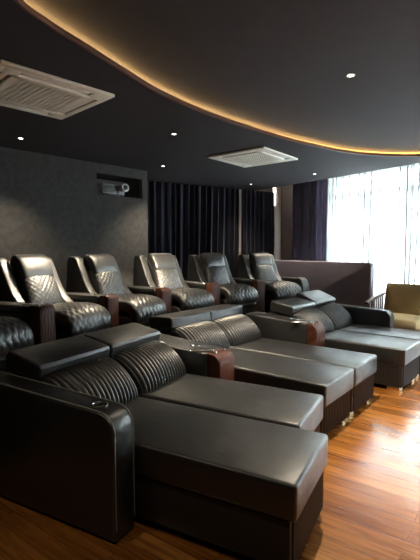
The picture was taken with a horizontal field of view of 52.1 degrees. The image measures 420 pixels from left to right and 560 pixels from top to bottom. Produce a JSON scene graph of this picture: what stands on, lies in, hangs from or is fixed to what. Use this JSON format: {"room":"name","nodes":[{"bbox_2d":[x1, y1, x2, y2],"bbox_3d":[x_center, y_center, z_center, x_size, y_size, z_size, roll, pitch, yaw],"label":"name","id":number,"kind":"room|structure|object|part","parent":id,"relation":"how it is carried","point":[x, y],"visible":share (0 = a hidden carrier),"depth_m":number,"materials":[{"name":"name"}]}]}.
{"room":"home theater","nodes":[
{"label":"home theater","id":0,"kind":"room"},
{"bbox_2d":[0,147,147,291],"bbox_3d":[-4.437,-0.340,4.304,0.500,3.080,9.221,4,6,43],"label":"wall","id":1,"kind":"structure","parent":0,"point":[27,178],"depth_m":6.35,"materials":[{"name":"grey fabric"}]},
{"bbox_2d":[97,179,124,196],"bbox_3d":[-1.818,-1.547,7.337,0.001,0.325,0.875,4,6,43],"label":"wall niche","id":2,"kind":"object","parent":1,"relation":"in","point":[98,180],"visible":0.21,"depth_m":7.43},
{"bbox_2d":[97,183,128,196],"bbox_3d":[-1.631,-1.471,7.064,0.415,0.211,0.436,4,6,43],"label":"projector","id":3,"kind":"object","parent":1,"relation":"on","point":[102,188],"visible":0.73,"depth_m":6.98,"materials":[{"name":"grey plastic"}]},
{"bbox_3d":[-1.599,-1.468,6.960,0.007,0.120,0.290,4,6,43],"label":"vent panel","id":4,"kind":"part","parent":3,"relation":"part of","materials":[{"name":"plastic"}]},
{"bbox_2d":[138,180,140,198],"bbox_3d":[-1.405,-0.587,7.837,0.140,3.080,0.992,-3,5,-33],"label":"wall","id":5,"kind":"structure","parent":0,"point":[139,181],"depth_m":7.33,"materials":[{"name":"black paint"}]},
{"bbox_2d":[0,0,419,190],"bbox_3d":[-0.695,-1.560,1.315,12.703,0.229,12.512,-3,5,-35],"label":"ceiling","id":6,"kind":"structure","parent":0,"point":[133,129],"depth_m":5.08,"materials":[{"name":"grey paint"}]},
{"bbox_2d":[0,59,114,119],"bbox_3d":[-1.495,-1.595,3.713,0.950,0.034,0.950,4,5,43],"label":"air conditioner","id":7,"kind":"object","parent":6,"relation":"attached to","point":[23,88],"visible":1,"depth_m":3.64,"materials":[{"name":"beige plastic"}]},
{"bbox_2d":[0,79,82,111],"bbox_3d":[-1.495,-1.584,3.714,0.566,0.012,0.566,4,5,43],"label":"grille","id":8,"kind":"object","parent":7,"relation":"attached to","point":[22,92],"depth_m":3.70,"materials":[{"name":"beige plastic"}]},
{"bbox_2d":[147,181,240,280],"bbox_3d":[-0.411,-0.544,8.881,2.590,2.810,0.132,-2,5,-32],"label":"curtain","id":9,"kind":"object","parent":6,"relation":"hanging from","point":[184,220],"visible":0.5,"depth_m":8.87,"materials":[{"name":"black fabric"}]},
{"bbox_2d":[13,0,419,156],"bbox_3d":[1.710,-1.589,3.185,4.098,0.034,6.528,4,6,44],"label":"trim","id":10,"kind":"structure","parent":6,"relation":"attached to","point":[21,3],"depth_m":3.64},
{"bbox_2d":[208,146,297,167],"bbox_3d":[0.630,-1.773,6.262,0.950,0.034,0.950,3,5,39],"label":"air conditioner","id":11,"kind":"object","parent":6,"relation":"attached to","point":[257,156],"visible":1,"depth_m":6.15,"materials":[{"name":"white plastic"}]},
{"bbox_2d":[228,153,277,164],"bbox_3d":[0.630,-1.762,6.263,0.566,0.012,0.566,3,5,39],"label":"grille","id":12,"kind":"object","parent":11,"relation":"attached to","point":[256,158],"depth_m":6.27,"materials":[{"name":"white plastic"}]},
{"bbox_2d":[242,189,273,256],"bbox_3d":[1.078,-0.609,9.800,0.927,2.810,0.108,-3,5,-33],"label":"curtain","id":13,"kind":"object","parent":6,"relation":"hanging from","point":[257,206],"visible":0.41,"depth_m":9.76,"materials":[{"name":"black fabric"}]},
{"bbox_2d":[252,126,419,153],"bbox_3d":[1.710,-1.627,3.182,4.307,0.046,6.736,4,6,44],"label":"trim","id":14,"kind":"structure","parent":6,"relation":"attached to","point":[252,126],"depth_m":6.18,"materials":[{"name":"paint"}]},
{"bbox_2d":[0,374,419,559],"bbox_3d":[0.484,1.441,1.981,11.712,0.150,15.650,3,5,37],"label":"floor","id":15,"kind":"structure","parent":0,"point":[370,510],"depth_m":2.41,"materials":[{"name":"brown wood"}]},
{"bbox_2d":[0,335,327,559],"bbox_3d":[-0.390,0.897,2.557,1.990,0.855,0.801,2,5,28],"label":"chaise lounger","id":16,"kind":"object","parent":15,"relation":"on","point":[80,447],"visible":1,"depth_m":2.28,"materials":[{"name":"black leather"}]},
{"bbox_3d":[-0.929,0.965,2.492,1.105,0.703,0.169,2,5,28],"label":"armrest","id":17,"kind":"part","parent":16,"relation":"part of","materials":[{"name":"black leather"}]},
{"bbox_3d":[-0.774,0.718,2.847,0.349,0.313,0.600,2,5,28],"label":"ribbed backrest","id":18,"kind":"part","parent":16,"relation":"part of","materials":[{"name":"black leather"}]},
{"bbox_2d":[159,333,233,380],"bbox_3d":[-0.248,0.870,3.914,0.950,0.640,0.398,3,5,33],"label":"console","id":19,"kind":"object","parent":15,"relation":"on","point":[198,358],"visible":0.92,"depth_m":3.66,"materials":[{"name":"black leather"}]},
{"bbox_2d":[83,323,323,432],"bbox_3d":[-0.105,0.851,3.236,1.770,0.852,0.632,2,5,28],"label":"chaise lounger","id":20,"kind":"object","parent":15,"relation":"on","point":[157,372],"visible":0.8,"depth_m":3.15,"materials":[{"name":"black leather"}]},
{"bbox_3d":[-0.467,0.678,3.418,0.349,0.313,0.600,2,5,28],"label":"ribbed backrest","id":21,"kind":"part","parent":20,"relation":"part of","materials":[{"name":"black leather"}]},
{"bbox_2d":[149,310,353,434],"bbox_3d":[0.311,0.797,4.139,1.955,0.833,0.632,3,5,38],"label":"chaise lounger","id":22,"kind":"object","parent":15,"relation":"on","point":[334,383],"visible":0.56,"depth_m":3.76,"materials":[{"name":"black leather"}]},
{"bbox_3d":[-0.084,0.607,4.438,0.349,0.313,0.600,3,5,38],"label":"ribbed backrest","id":23,"kind":"part","parent":22,"relation":"part of","materials":[{"name":"black leather"}]},
{"bbox_2d":[192,304,376,416],"bbox_3d":[0.707,0.762,4.640,1.955,0.833,0.632,3,5,38],"label":"chaise lounger","id":24,"kind":"object","parent":15,"relation":"on","point":[241,332],"visible":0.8,"depth_m":4.43,"materials":[{"name":"black leather"}]},
{"bbox_3d":[0.312,0.572,4.939,0.349,0.313,0.600,3,5,38],"label":"ribbed backrest","id":25,"kind":"part","parent":24,"relation":"part of","materials":[{"name":"black leather"}]},
{"bbox_2d":[246,311,324,346],"bbox_3d":[0.876,0.767,5.175,0.950,0.670,0.322,3,5,39],"label":"console","id":26,"kind":"object","parent":15,"relation":"on","point":[271,326],"visible":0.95,"depth_m":5.02,"materials":[{"name":"black leather"}]},
{"bbox_2d":[275,260,374,306],"bbox_3d":[1.910,0.305,7.845,0.120,1.300,2.340,-3,5,-36],"label":"wall","id":27,"kind":"structure","parent":15,"relation":"on","point":[350,283],"depth_m":7.34,"materials":[{"name":"brown paint"}]},
{"bbox_2d":[269,297,419,391],"bbox_3d":[1.590,0.712,5.245,1.670,0.850,0.632,3,5,40],"label":"chaise lounger","id":28,"kind":"object","parent":15,"relation":"on","point":[397,358],"visible":0.53,"depth_m":4.85,"materials":[{"name":"black leather"}]},
{"bbox_3d":[1.313,0.535,5.465,0.349,0.313,0.600,3,5,40],"label":"ribbed backrest","id":29,"kind":"part","parent":28,"relation":"part of","materials":[{"name":"black leather"}]},
{"bbox_2d":[296,290,419,377],"bbox_3d":[2.040,0.643,5.809,1.710,0.908,0.801,3,5,40],"label":"chaise lounger","id":30,"kind":"object","parent":15,"relation":"on","point":[344,317],"visible":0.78,"depth_m":5.86,"materials":[{"name":"black leather"}]},
{"bbox_3d":[1.725,0.501,5.954,0.349,0.313,0.600,3,5,40],"label":"ribbed backrest","id":31,"kind":"part","parent":30,"relation":"part of","materials":[{"name":"black leather"}]},
{"bbox_3d":[2.032,0.704,6.233,1.160,0.703,0.169,3,5,40],"label":"armrest","id":32,"kind":"part","parent":30,"relation":"part of","materials":[{"name":"black leather"}]},
{"bbox_2d":[364,283,419,330],"bbox_3d":[2.856,0.563,6.404,0.800,0.985,0.970,3,5,38],"label":"armchair","id":33,"kind":"object","parent":15,"relation":"on","point":[403,300],"visible":0.66,"depth_m":6.48,"materials":[{"name":"beige fabric"}]},
{"bbox_3d":[2.550,0.269,6.594,0.060,0.115,0.920,3,5,38],"label":"arm rail","id":34,"kind":"part","parent":33,"relation":"part of","materials":[{"name":"brown wood"}]},
{"bbox_2d":[383,283,419,315],"bbox_3d":[3.015,0.308,6.590,0.640,0.503,0.310,3,5,38],"label":"cushion","id":35,"kind":"object","parent":33,"relation":"on","point":[399,297],"depth_m":6.53,"materials":[{"name":"beige fabric"}]},
{"bbox_2d":[393,313,419,330],"bbox_3d":[2.806,0.613,6.345,0.620,0.230,0.770,3,5,38],"label":"seat cushion","id":36,"kind":"object","parent":33,"relation":"on","point":[411,321],"depth_m":6.00,"materials":[{"name":"beige fabric"}]},
{"bbox_2d":[241,186,280,259],"bbox_3d":[0.005,-0.694,9.376,4.106,3.080,0.140,-2,5,-32],"label":"wall","id":37,"kind":"structure","parent":0,"point":[277,190],"depth_m":10.23,"materials":[{"name":"beige paint"}]},
{"bbox_2d":[281,178,328,259],"bbox_3d":[4.285,-0.518,6.853,0.140,3.080,8.897,-3,5,-35],"label":"wall","id":38,"kind":"structure","parent":0,"point":[286,191],"depth_m":10.14,"materials":[{"name":"paint"}]},
{"bbox_3d":[-0.231,-1.887,3.478,14.672,0.120,14.231,0,4,0],"label":"ceiling","id":39,"kind":"structure","parent":0,"visible":0},
{"bbox_2d":[291,179,327,260],"bbox_3d":[2.156,-0.693,9.427,0.123,3.030,1.002,-3,5,-34],"label":"drape","id":40,"kind":"object","parent":39,"relation":"hanging from","point":[309,200],"visible":0.48,"depth_m":9.37,"materials":[{"name":"fabric"}]},
{"bbox_2d":[326,164,414,307],"bbox_3d":[3.027,-0.624,8.369,0.083,3.020,1.908,-3,5,-35],"label":"sheer curtain","id":41,"kind":"object","parent":39,"relation":"hanging from","point":[370,215],"visible":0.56,"depth_m":8.16,"materials":[{"name":"white fabric"}]},
{"bbox_2d":[411,163,419,283],"bbox_3d":[4.019,-0.527,6.977,0.082,3.020,1.569,-3,5,-36],"label":"sheer curtain","id":42,"kind":"object","parent":39,"relation":"hanging from","point":[416,239],"visible":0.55,"depth_m":7.52,"materials":[{"name":"white fabric"}]},
{"bbox_3d":[-0.927,0.974,4.357,6.386,0.450,8.268,0,4,0],"label":"floor","id":43,"kind":"structure","parent":0,"visible":0},
{"bbox_2d":[0,316,33,372],"bbox_3d":[-1.946,0.317,3.308,1.028,1.007,0.670,2,4,22],"label":"recliner","id":44,"kind":"object","parent":43,"relation":"on","point":[15,333],"visible":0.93,"depth_m":3.23,"materials":[{"name":"black leather"}]},
{"bbox_2d":[0,301,55,345],"bbox_3d":[-1.758,0.479,3.813,0.845,0.574,0.200,2,4,23],"label":"console table","id":45,"kind":"object","parent":43,"relation":"on","point":[40,318],"visible":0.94,"depth_m":3.62,"materials":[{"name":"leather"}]},
{"bbox_3d":[-1.813,0.235,3.820,0.725,0.060,0.200,2,4,23],"label":"arm","id":46,"kind":"part","parent":45,"relation":"part of","materials":[{"name":"black leather"}]},
{"bbox_2d":[0,254,110,339],"bbox_3d":[-1.541,0.254,4.214,1.028,1.007,0.670,2,4,24],"label":"recliner","id":47,"kind":"object","parent":43,"relation":"on","point":[24,278],"visible":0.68,"depth_m":4.09,"materials":[{"name":"black leather"}]},
{"bbox_3d":[-1.682,0.128,4.270,0.254,0.410,0.470,2,4,24],"label":"quilted backrest","id":48,"kind":"part","parent":47,"relation":"part of","materials":[{"name":"black leather"}]},
{"bbox_3d":[-1.377,0.354,4.146,0.668,0.277,0.580,2,4,24],"label":"quilted seat","id":49,"kind":"part","parent":47,"relation":"part of","materials":[{"name":"black leather"}]},
{"bbox_2d":[66,292,118,327],"bbox_3d":[-1.377,0.420,4.655,0.845,0.574,0.200,2,4,26],"label":"console table","id":50,"kind":"object","parent":43,"relation":"on","point":[110,302],"visible":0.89,"depth_m":4.47,"materials":[{"name":"brown wood"}]},
{"bbox_3d":[-1.431,0.176,4.665,0.725,0.060,0.200,2,4,26],"label":"arm","id":51,"kind":"part","parent":50,"relation":"part of","materials":[{"name":"black leather"}]},
{"bbox_2d":[66,254,166,326],"bbox_3d":[-1.068,0.199,4.997,1.028,1.007,0.670,2,5,28],"label":"recliner","id":52,"kind":"object","parent":43,"relation":"on","point":[92,273],"visible":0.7,"depth_m":4.87,"materials":[{"name":"black leather"}]},
{"bbox_3d":[-1.205,0.072,5.062,0.254,0.410,0.470,2,5,28],"label":"quilted backrest","id":53,"kind":"part","parent":52,"relation":"part of","materials":[{"name":"black leather"}]},
{"bbox_3d":[-0.909,0.300,4.920,0.668,0.277,0.580,2,5,28],"label":"quilted seat","id":54,"kind":"part","parent":52,"relation":"part of","materials":[{"name":"black leather"}]},
{"bbox_2d":[126,285,170,313],"bbox_3d":[-0.869,0.361,5.507,0.845,0.574,0.200,3,5,35],"label":"console table","id":55,"kind":"object","parent":43,"relation":"on","point":[164,293],"visible":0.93,"depth_m":5.28,"materials":[{"name":"black leather"}]},
{"bbox_3d":[-0.918,0.116,5.525,0.725,0.060,0.200,3,5,35],"label":"arm","id":56,"kind":"part","parent":55,"relation":"part of","materials":[{"name":"black leather"}]},
{"bbox_2d":[133,253,214,312],"bbox_3d":[-0.485,0.139,5.857,1.028,1.007,0.670,4,5,43],"label":"recliner","id":57,"kind":"object","parent":43,"relation":"on","point":[162,270],"visible":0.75,"depth_m":5.80,"materials":[{"name":"black leather"}]},
{"bbox_3d":[-0.598,0.010,5.954,0.254,0.410,0.470,4,5,43],"label":"quilted backrest","id":58,"kind":"part","parent":57,"relation":"part of","materials":[{"name":"black leather"}]},
{"bbox_3d":[-0.353,0.243,5.741,0.668,0.277,0.580,4,5,43],"label":"quilted seat","id":59,"kind":"part","parent":57,"relation":"part of","materials":[{"name":"black leather"}]},
{"bbox_2d":[185,281,219,305],"bbox_3d":[-0.205,0.303,6.325,0.200,0.574,0.845,-4,5,-43],"label":"armrest","id":60,"kind":"object","parent":43,"relation":"on","point":[213,288],"visible":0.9,"depth_m":6.04,"materials":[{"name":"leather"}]},
{"bbox_3d":[-0.246,0.058,6.352,0.200,0.060,0.725,-4,5,-43],"label":"arm","id":61,"kind":"part","parent":60,"relation":"part of","materials":[{"name":"black leather"}]},
{"bbox_2d":[187,253,257,314],"bbox_3d":[0.202,0.086,6.629,0.670,1.007,1.028,-3,5,-39],"label":"recliner","id":62,"kind":"object","parent":43,"relation":"on","point":[206,267],"visible":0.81,"depth_m":6.60,"materials":[{"name":"black leather"}]},
{"bbox_3d":[0.105,-0.045,6.741,0.470,0.410,0.254,-3,5,-39],"label":"quilted backrest","id":63,"kind":"part","parent":62,"relation":"part of","materials":[{"name":"black leather"}]},
{"bbox_3d":[0.316,0.190,6.496,0.580,0.277,0.668,-3,5,-39],"label":"quilted seat","id":64,"kind":"part","parent":62,"relation":"part of","materials":[{"name":"black leather"}]},
{"bbox_3d":[0.456,0.362,6.334,0.580,0.025,0.075,-3,5,-39],"label":"footrest rail","id":65,"kind":"part","parent":62,"relation":"part of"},
{"bbox_2d":[233,277,264,312],"bbox_3d":[0.553,0.254,7.038,0.200,0.574,0.845,-3,5,-35],"label":"armrest","id":66,"kind":"object","parent":43,"relation":"on","point":[259,285],"visible":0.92,"depth_m":6.71,"materials":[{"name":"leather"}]},
{"bbox_3d":[0.518,0.008,7.070,0.200,0.060,0.725,-3,5,-35],"label":"arm","id":67,"kind":"part","parent":66,"relation":"part of","materials":[{"name":"black leather"}]},
{"bbox_2d":[237,252,308,312],"bbox_3d":[1.090,0.038,7.313,0.855,1.007,1.028,-2,5,-31],"label":"recliner","id":68,"kind":"object","parent":43,"relation":"on","point":[260,265],"visible":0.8,"depth_m":7.26,"materials":[{"name":"black leather"}]},
{"bbox_3d":[0.931,-0.090,7.390,0.470,0.410,0.254,-2,5,-31],"label":"quilted backrest","id":69,"kind":"part","parent":68,"relation":"part of","materials":[{"name":"black leather"}]},
{"bbox_3d":[1.104,0.147,7.119,0.580,0.277,0.668,-2,5,-31],"label":"quilted seat","id":70,"kind":"part","parent":68,"relation":"part of","materials":[{"name":"black leather"}]},
{"bbox_3d":[1.363,0.224,7.530,0.178,0.545,0.840,-2,5,-31],"label":"armrest","id":71,"kind":"part","parent":68,"relation":"part of","materials":[{"name":"black leather"}]}
]}

